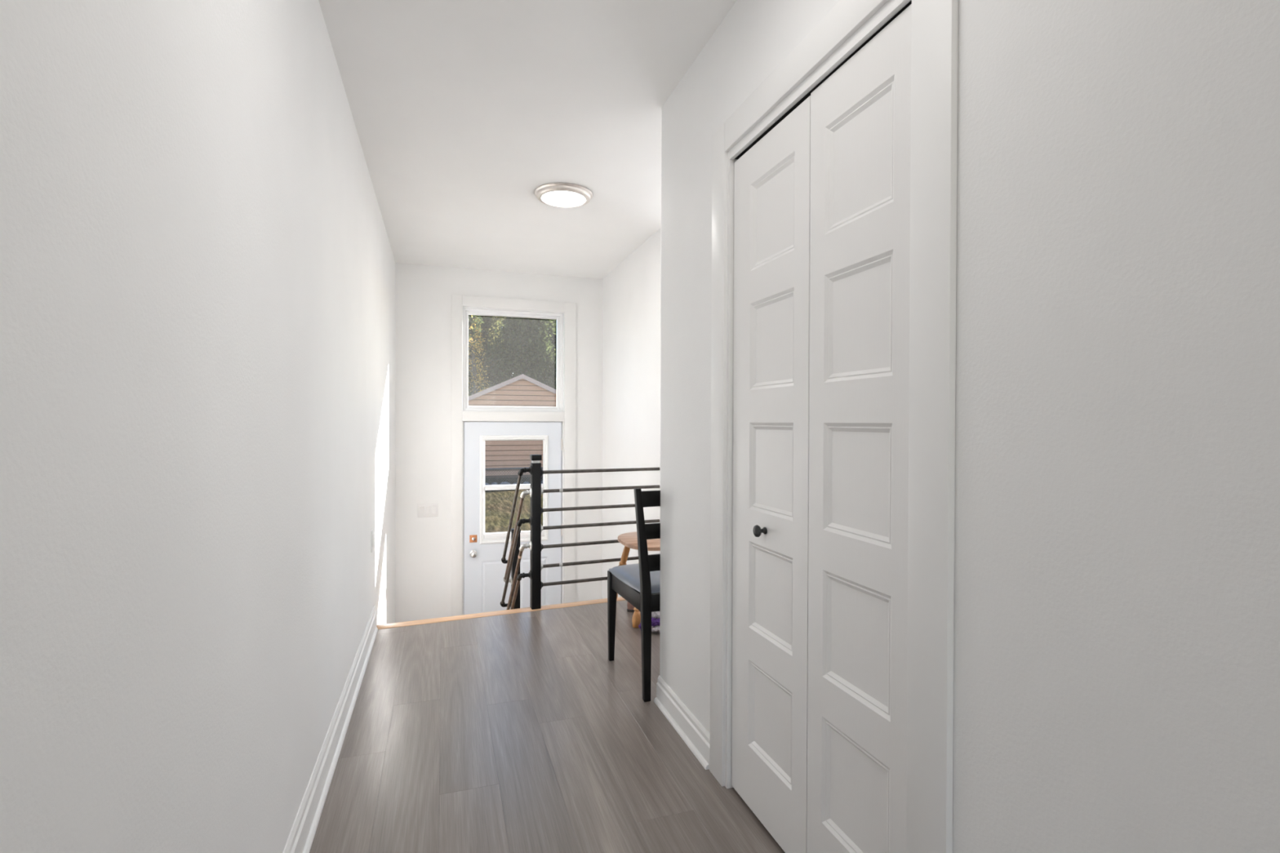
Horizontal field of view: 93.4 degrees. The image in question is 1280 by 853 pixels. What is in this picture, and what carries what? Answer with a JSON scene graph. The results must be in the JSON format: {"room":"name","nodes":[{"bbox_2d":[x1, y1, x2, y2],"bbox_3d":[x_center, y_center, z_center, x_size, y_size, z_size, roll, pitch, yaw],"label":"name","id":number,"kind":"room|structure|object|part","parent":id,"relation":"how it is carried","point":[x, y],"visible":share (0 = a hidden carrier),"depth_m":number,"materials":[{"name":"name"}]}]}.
{"room":"home hallway","nodes":[
{"label":"home hallway","id":0,"kind":"room"},
{"bbox_2d":[0,0,395,852],"bbox_3d":[-1.330,0.375,2.664,0.120,3.468,5.385,0,0,-18],"label":"wall","id":1,"kind":"structure","parent":0,"point":[197,264],"depth_m":0.91,"materials":[{"name":"paint"}]},
{"bbox_2d":[282,604,377,852],"bbox_3d":[-0.977,1.113,1.817,0.026,0.125,3.545,0,0,-18],"label":"baseboard","id":2,"kind":"structure","parent":1,"relation":"attached to","point":[300,838],"depth_m":2.03,"materials":[{"name":"white paint"}]},
{"bbox_2d":[371,528,373,552],"bbox_3d":[-1.494,0.639,3.371,0.010,0.120,0.072,0,0,-18],"label":"wall switch","id":3,"kind":"object","parent":1,"relation":"attached to","point":[372,530],"visible":1,"depth_m":3.36,"materials":[{"name":"white plastic"}]},
{"bbox_2d":[395,262,603,622],"bbox_3d":[-1.232,0.354,5.445,1.800,3.468,0.160,0,0,-18],"label":"wall","id":4,"kind":"structure","parent":0,"point":[424,293],"depth_m":5.20,"materials":[{"name":"paint"}]},
{"bbox_2d":[417,502,438,517],"bbox_3d":[-1.817,0.717,5.167,0.164,0.114,0.010,0,0,-18],"label":"light switch","id":5,"kind":"object","parent":4,"relation":"attached to","point":[424,509],"visible":1,"depth_m":5.17,"materials":[{"name":"white plastic"}]},
{"bbox_2d":[463,422,562,614],"bbox_3d":[-1.117,0.969,5.399,0.876,2.016,0.106,0,0,-18],"label":"door","id":6,"kind":"structure","parent":4,"relation":"in","point":[484,571],"depth_m":5.36,"materials":[{"name":"white wood"}]},
{"bbox_3d":[-1.454,1.118,5.267,0.064,0.064,0.062,0,0,-18],"label":"knob","id":7,"kind":"part","parent":6,"relation":"part of","materials":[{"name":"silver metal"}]},
{"bbox_3d":[-1.462,0.985,5.292,0.063,0.065,0.006,0,0,-18],"label":"deadbolt plate","id":8,"kind":"part","parent":6,"relation":"part of","materials":[{"name":"orange metal"}]},
{"bbox_3d":[-1.277,1.518,5.382,0.270,0.660,0.043,0,0,-18],"label":"panel","id":9,"kind":"part","parent":6,"relation":"part of","materials":[{"name":"white"}]},
{"bbox_3d":[-1.128,0.972,5.417,0.524,0.053,0.036,0,0,-18],"label":"glazing rail","id":10,"kind":"part","parent":6,"relation":"part of","materials":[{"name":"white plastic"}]},
{"bbox_3d":[-1.124,0.559,5.403,0.605,0.960,0.028,0,0,-18],"label":"glazing frame","id":11,"kind":"part","parent":6,"relation":"part of","materials":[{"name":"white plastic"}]},
{"bbox_3d":[-0.971,1.519,5.483,0.255,0.660,0.043,0,0,-18],"label":"panel","id":12,"kind":"part","parent":6,"relation":"part of","materials":[{"name":"white"}]},
{"bbox_2d":[462,306,564,412],"bbox_3d":[-1.146,-0.588,5.464,0.916,0.935,0.154,0,0,-18],"label":"window","id":13,"kind":"structure","parent":4,"relation":"in","point":[559,317],"depth_m":5.44,"materials":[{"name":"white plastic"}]},
{"bbox_2d":[451,294,575,616],"bbox_3d":[-1.131,0.426,5.438,1.092,3.125,0.119,0,0,-18],"label":"trim","id":14,"kind":"structure","parent":4,"relation":"attached to","point":[567,418],"depth_m":5.33,"materials":[{"name":"white paint"}]},
{"bbox_2d":[318,0,736,279],"bbox_3d":[0.487,-1.416,0.956,7.720,0.150,9.735,0,0,-18],"label":"ceiling","id":15,"kind":"structure","parent":0,"point":[461,109],"depth_m":2.61,"materials":[{"name":"paint"}]},
{"bbox_2d":[533,182,592,208],"bbox_3d":[-0.447,-1.346,3.531,0.340,0.034,0.340,0,0,-18],"label":"recessed light","id":16,"kind":"object","parent":15,"relation":"in","point":[557,194],"visible":1,"depth_m":3.48,"materials":[{"name":"silver metal"}]},
{"bbox_2d":[542,191,585,206],"bbox_3d":[-0.447,-1.334,3.531,0.252,0.002,0.252,0,0,-18],"label":"diffuser","id":17,"kind":"object","parent":16,"relation":"attached to","point":[553,198],"depth_m":3.53,"materials":[{"name":"white"}]},
{"bbox_2d":[309,600,785,852],"bbox_3d":[0.479,1.287,0.944,7.500,0.200,9.475,0,0,-18],"label":"floor","id":18,"kind":"structure","parent":0,"point":[516,732],"depth_m":2.15,"materials":[{"name":"grey wood"}]},
{"bbox_2d":[376,596,625,629],"bbox_3d":[-0.702,1.174,3.827,1.811,0.031,0.081,0,0,-23],"label":"trim","id":19,"kind":"structure","parent":18,"relation":"on","point":[619,598],"depth_m":3.72,"materials":[{"name":"brown wood"}]},
{"bbox_2d":[607,488,660,702],"bbox_3d":[0.154,0.717,2.868,0.530,0.910,0.499,0,0,-18],"label":"dining chair","id":20,"kind":"object","parent":18,"relation":"on","point":[638,584],"visible":0.27,"depth_m":2.59,"materials":[{"name":"black wood"}]},
{"bbox_3d":[-0.139,0.946,3.014,0.041,0.447,0.038,0,0,-18],"label":"leg","id":21,"kind":"part","parent":20,"relation":"part of","materials":[{"name":"black wood"}]},
{"bbox_3d":[0.150,0.701,2.881,0.505,0.046,0.472,0,0,-18],"label":"seat","id":22,"kind":"part","parent":20,"relation":"part of","materials":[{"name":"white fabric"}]},
{"bbox_3d":[0.010,0.718,2.578,0.074,0.910,0.038,0,0,-18],"label":"leg","id":23,"kind":"part","parent":20,"relation":"part of","materials":[{"name":"black wood"}]},
{"bbox_2d":[626,601,640,612],"bbox_3d":[0.013,1.058,3.823,0.200,0.212,0.082,0,0,-18],"label":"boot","id":24,"kind":"object","parent":18,"relation":"on","point":[630,607],"visible":0.13,"depth_m":3.78,"materials":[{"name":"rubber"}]},
{"bbox_2d":[616,532,660,628],"bbox_3d":[0.142,0.937,3.808,0.572,0.465,0.533,0,0,-18],"label":"wooden stool","id":25,"kind":"object","parent":18,"relation":"on","point":[629,540],"visible":0.22,"depth_m":3.69,"materials":[{"name":"brown wood"}]},
{"bbox_3d":[-0.127,0.945,3.913,0.168,0.446,0.051,0,0,30],"label":"leg","id":26,"kind":"part","parent":25,"relation":"part of","materials":[{"name":"brown wood"}]},
{"bbox_3d":[-0.002,0.948,3.558,0.051,0.446,0.173,0,0,19],"label":"leg","id":27,"kind":"part","parent":25,"relation":"part of","materials":[{"name":"brown wood"}]},
{"bbox_2d":[638,611,659,632],"bbox_3d":[0.106,1.105,3.440,0.216,0.128,0.148,0,0,-18],"label":"slippers","id":28,"kind":"object","parent":18,"relation":"on","point":[655,615],"visible":0.24,"depth_m":3.40,"materials":[{"name":"purple fabric"}]},
{"bbox_2d":[602,227,661,599],"bbox_3d":[-0.075,0.361,4.996,0.120,3.468,1.735,0,0,-18],"label":"wall","id":29,"kind":"structure","parent":0,"point":[632,294],"depth_m":4.83,"materials":[{"name":"paint"}]},
{"bbox_2d":[659,0,1279,852],"bbox_3d":[0.473,0.018,1.558,0.100,2.728,2.165,0,0,-18],"label":"wall","id":30,"kind":"structure","parent":0,"point":[1117,630],"depth_m":0.85,"materials":[{"name":"paint"}]},
{"bbox_2d":[653,675,709,769],"bbox_3d":[0.155,1.122,2.321,0.026,0.108,0.539,0,0,-18],"label":"baseboard","id":31,"kind":"structure","parent":30,"relation":"attached to","point":[695,735],"depth_m":2.28,"materials":[{"name":"white paint"}]},
{"bbox_2d":[731,3,911,852],"bbox_3d":[0.425,0.159,1.572,0.070,2.022,0.800,0,0,-18],"label":"door","id":32,"kind":"structure","parent":30,"relation":"in","point":[822,199],"depth_m":1.48,"materials":[{"name":"white paint"}]},
{"bbox_3d":[0.348,0.303,1.751,0.036,0.036,0.036,0,0,-18],"label":"knob","id":33,"kind":"part","parent":32,"relation":"part of","materials":[{"name":"black metal"}]},
{"bbox_3d":[0.386,0.848,1.744,0.032,0.264,0.243,0,0,-18],"label":"panel","id":34,"kind":"part","parent":32,"relation":"part of","materials":[{"name":"white paint"}]},
{"bbox_3d":[0.387,0.485,1.741,0.032,0.264,0.243,0,0,-18],"label":"panel","id":35,"kind":"part","parent":32,"relation":"part of","materials":[{"name":"white paint"}]},
{"bbox_3d":[0.388,0.121,1.738,0.032,0.264,0.243,0,0,-18],"label":"panel","id":36,"kind":"part","parent":32,"relation":"part of","materials":[{"name":"white paint"}]},
{"bbox_3d":[0.389,-0.242,1.735,0.032,0.264,0.243,0,0,-18],"label":"panel","id":37,"kind":"part","parent":32,"relation":"part of","materials":[{"name":"white paint"}]},
{"bbox_3d":[0.391,-0.606,1.733,0.032,0.264,0.243,0,0,-18],"label":"panel","id":38,"kind":"part","parent":32,"relation":"part of","materials":[{"name":"white paint"}]},
{"bbox_3d":[0.503,0.851,1.387,0.032,0.264,0.239,0,0,-18],"label":"panel","id":39,"kind":"part","parent":32,"relation":"part of","materials":[{"name":"white paint"}]},
{"bbox_3d":[0.504,0.488,1.384,0.032,0.264,0.239,0,0,-18],"label":"panel","id":40,"kind":"part","parent":32,"relation":"part of","materials":[{"name":"white paint"}]},
{"bbox_3d":[0.505,0.124,1.381,0.032,0.264,0.239,0,0,-18],"label":"panel","id":41,"kind":"part","parent":32,"relation":"part of","materials":[{"name":"white paint"}]},
{"bbox_3d":[0.506,-0.239,1.378,0.032,0.264,0.239,0,0,-18],"label":"panel","id":42,"kind":"part","parent":32,"relation":"part of","materials":[{"name":"white paint"}]},
{"bbox_3d":[0.508,-0.603,1.376,0.032,0.264,0.239,0,0,-18],"label":"panel","id":43,"kind":"part","parent":32,"relation":"part of","materials":[{"name":"white paint"}]},
{"bbox_2d":[709,0,958,852],"bbox_3d":[0.454,0.099,1.589,0.116,2.166,1.016,0,0,-18],"label":"trim","id":44,"kind":"structure","parent":30,"relation":"attached to","point":[849,25],"depth_m":1.16,"materials":[{"name":"white paint"}]},
{"bbox_3d":[-1.076,2.042,4.966,1.800,0.100,0.875,0,0,-18],"label":"floor","id":45,"kind":"structure","parent":0,"visible":0},
{"bbox_3d":[-0.832,1.593,4.221,1.800,0.810,0.795,0,0,-18],"label":"stairs","id":46,"kind":"structure","parent":45,"relation":"on","visible":0},
{"bbox_2d":[500,454,659,609],"bbox_3d":[-0.443,0.983,4.293,1.019,1.612,0.771,0,0,-18],"label":"pipe railing","id":47,"kind":"object","parent":46,"relation":"on","point":[535,491],"visible":0.89,"depth_m":3.92,"materials":[{"name":"black metal"}]},
{"bbox_3d":[-0.894,0.968,4.151,0.021,0.714,0.680,0,0,-22],"label":"sloped rail","id":48,"kind":"part","parent":47,"relation":"part of","materials":[{"name":"black metal"}]},
{"bbox_3d":[-0.886,0.645,4.150,0.021,0.714,0.680,0,0,-22],"label":"sloped rail","id":49,"kind":"part","parent":47,"relation":"part of","materials":[{"name":"black metal"}]},
{"bbox_3d":[-0.872,0.788,4.156,0.021,0.714,0.680,0,0,-22],"label":"sloped rail","id":50,"kind":"part","parent":47,"relation":"part of","materials":[{"name":"brown metal"}]},
{"bbox_3d":[-0.895,1.313,4.153,0.021,0.714,0.680,0,0,-22],"label":"sloped rail","id":51,"kind":"part","parent":47,"relation":"part of","materials":[{"name":"brown metal"}]},
{"bbox_3d":[-0.879,1.126,4.157,0.064,0.714,0.679,0,0,-18],"label":"sloped rail","id":52,"kind":"part","parent":47,"relation":"part of","materials":[{"name":"brown metal"}]},
{"bbox_3d":[-0.929,1.288,4.505,0.058,0.995,0.058,0,0,-22],"label":"post","id":53,"kind":"part","parent":47,"relation":"part of","materials":[{"name":"black metal"}]},
{"bbox_3d":[-0.666,0.695,3.848,0.058,0.927,0.058,0,0,-22],"label":"post","id":54,"kind":"part","parent":47,"relation":"part of","materials":[{"name":"black metal"}]},
{"bbox_3d":[-0.254,1.015,4.017,0.833,0.021,0.021,0,0,-22],"label":"rail","id":55,"kind":"part","parent":47,"relation":"part of","materials":[{"name":"black metal"}]},
{"bbox_3d":[-0.253,0.772,4.015,0.833,0.021,0.021,0,0,-22],"label":"rail","id":56,"kind":"part","parent":47,"relation":"part of","materials":[{"name":"black metal"}]},
{"bbox_3d":[-0.253,0.537,4.013,0.833,0.021,0.021,0,0,-22],"label":"rail","id":57,"kind":"part","parent":47,"relation":"part of","materials":[{"name":"black metal"}]},
{"bbox_3d":[-0.254,0.897,4.016,0.833,0.021,0.021,0,0,-22],"label":"rail","id":58,"kind":"part","parent":47,"relation":"part of","materials":[{"name":"black metal"}]},
{"bbox_3d":[-0.253,0.652,4.014,0.833,0.021,0.021,0,0,-22],"label":"rail","id":59,"kind":"part","parent":47,"relation":"part of","materials":[{"name":"black metal"}]},
{"bbox_3d":[-0.252,0.415,4.013,0.833,0.021,0.021,0,0,-22],"label":"rail","id":60,"kind":"part","parent":47,"relation":"part of","materials":[{"name":"black metal"}]},
{"bbox_3d":[-0.252,0.293,4.012,0.833,0.021,0.021,0,0,-22],"label":"rail","id":61,"kind":"part","parent":47,"relation":"part of","materials":[{"name":"black metal"}]},
{"label":"outside","id":62,"kind":"structure","parent":0,"visible":0},
{"bbox_2d":[484,476,542,533],"bbox_3d":[-5.409,1.916,48.568,140.000,0.200,84.365,0,0,-18],"label":"ground","id":63,"kind":"structure","parent":62,"point":[498,503],"depth_m":15.28,"materials":[{"name":"green plant"}]},
{"bbox_2d":[468,315,484,395],"bbox_3d":[-10.322,-3.052,31.868,4.138,9.971,3.566,0,0,-18],"label":"tree","id":64,"kind":"object","parent":63,"relation":"on","point":[471,321],"visible":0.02,"depth_m":31.84,"materials":[{"name":"green plant"}]},
{"bbox_2d":[468,315,489,394],"bbox_3d":[-8.174,-1.829,30.095,1.561,7.570,1.367,0,0,-32],"label":"tree","id":65,"kind":"object","parent":63,"relation":"on","point":[474,381],"visible":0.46,"depth_m":30.09,"materials":[{"name":"green plant"}]},
{"bbox_2d":[469,315,511,391],"bbox_3d":[-9.801,-3.657,37.186,3.982,11.103,3.318,0,0,-18],"label":"tree","id":66,"kind":"object","parent":63,"relation":"on","point":[488,327],"visible":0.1,"depth_m":36.66,"materials":[{"name":"green plant"}]},
{"bbox_2d":[478,316,508,391],"bbox_3d":[-11.095,-4.634,43.125,3.975,12.959,3.486,0,0,-18],"label":"tree","id":67,"kind":"object","parent":63,"relation":"on","point":[498,317],"visible":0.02,"depth_m":43.28,"materials":[{"name":"green plant"}]},
{"bbox_2d":[468,373,555,478],"bbox_3d":[-5.502,-0.047,26.348,7.000,4.055,5.900,0,0,-18],"label":"neighboring house","id":68,"kind":"structure","parent":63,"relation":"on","point":[522,390],"depth_m":23.59,"materials":[{"name":"pink"}]},
{"bbox_2d":[484,466,542,484],"bbox_3d":[-3.604,1.703,20.513,11.148,0.657,0.070,0,0,-18],"label":"fence","id":69,"kind":"object","parent":63,"relation":"on","point":[492,468],"visible":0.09,"depth_m":20.20,"materials":[{"name":"metal"}]},
{"bbox_3d":[-3.575,1.419,20.520,10.000,0.090,0.070,0,0,-18],"label":"rail","id":70,"kind":"part","parent":69,"relation":"part of","materials":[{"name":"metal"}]},
{"bbox_2d":[484,480,542,485],"bbox_3d":[-3.421,1.958,20.162,8.094,0.364,0.448,0,0,-18],"label":"stone edging","id":71,"kind":"object","parent":63,"relation":"on","point":[503,482],"visible":0.07,"depth_m":19.75,"materials":[{"name":"white stone"}]},
{"bbox_2d":[485,316,556,389],"bbox_3d":[-6.374,-2.980,33.307,4.225,9.830,3.135,0,0,-18],"label":"tree","id":72,"kind":"object","parent":63,"relation":"on","point":[527,353],"visible":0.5,"depth_m":32.78,"materials":[{"name":"green plant"}]},
{"bbox_2d":[542,320,556,382],"bbox_3d":[-5.476,-3.643,38.648,3.826,11.080,3.734,0,0,-25],"label":"tree","id":73,"kind":"object","parent":63,"relation":"on","point":[553,342],"visible":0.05,"depth_m":37.66,"materials":[{"name":"green plant"}]}
]}

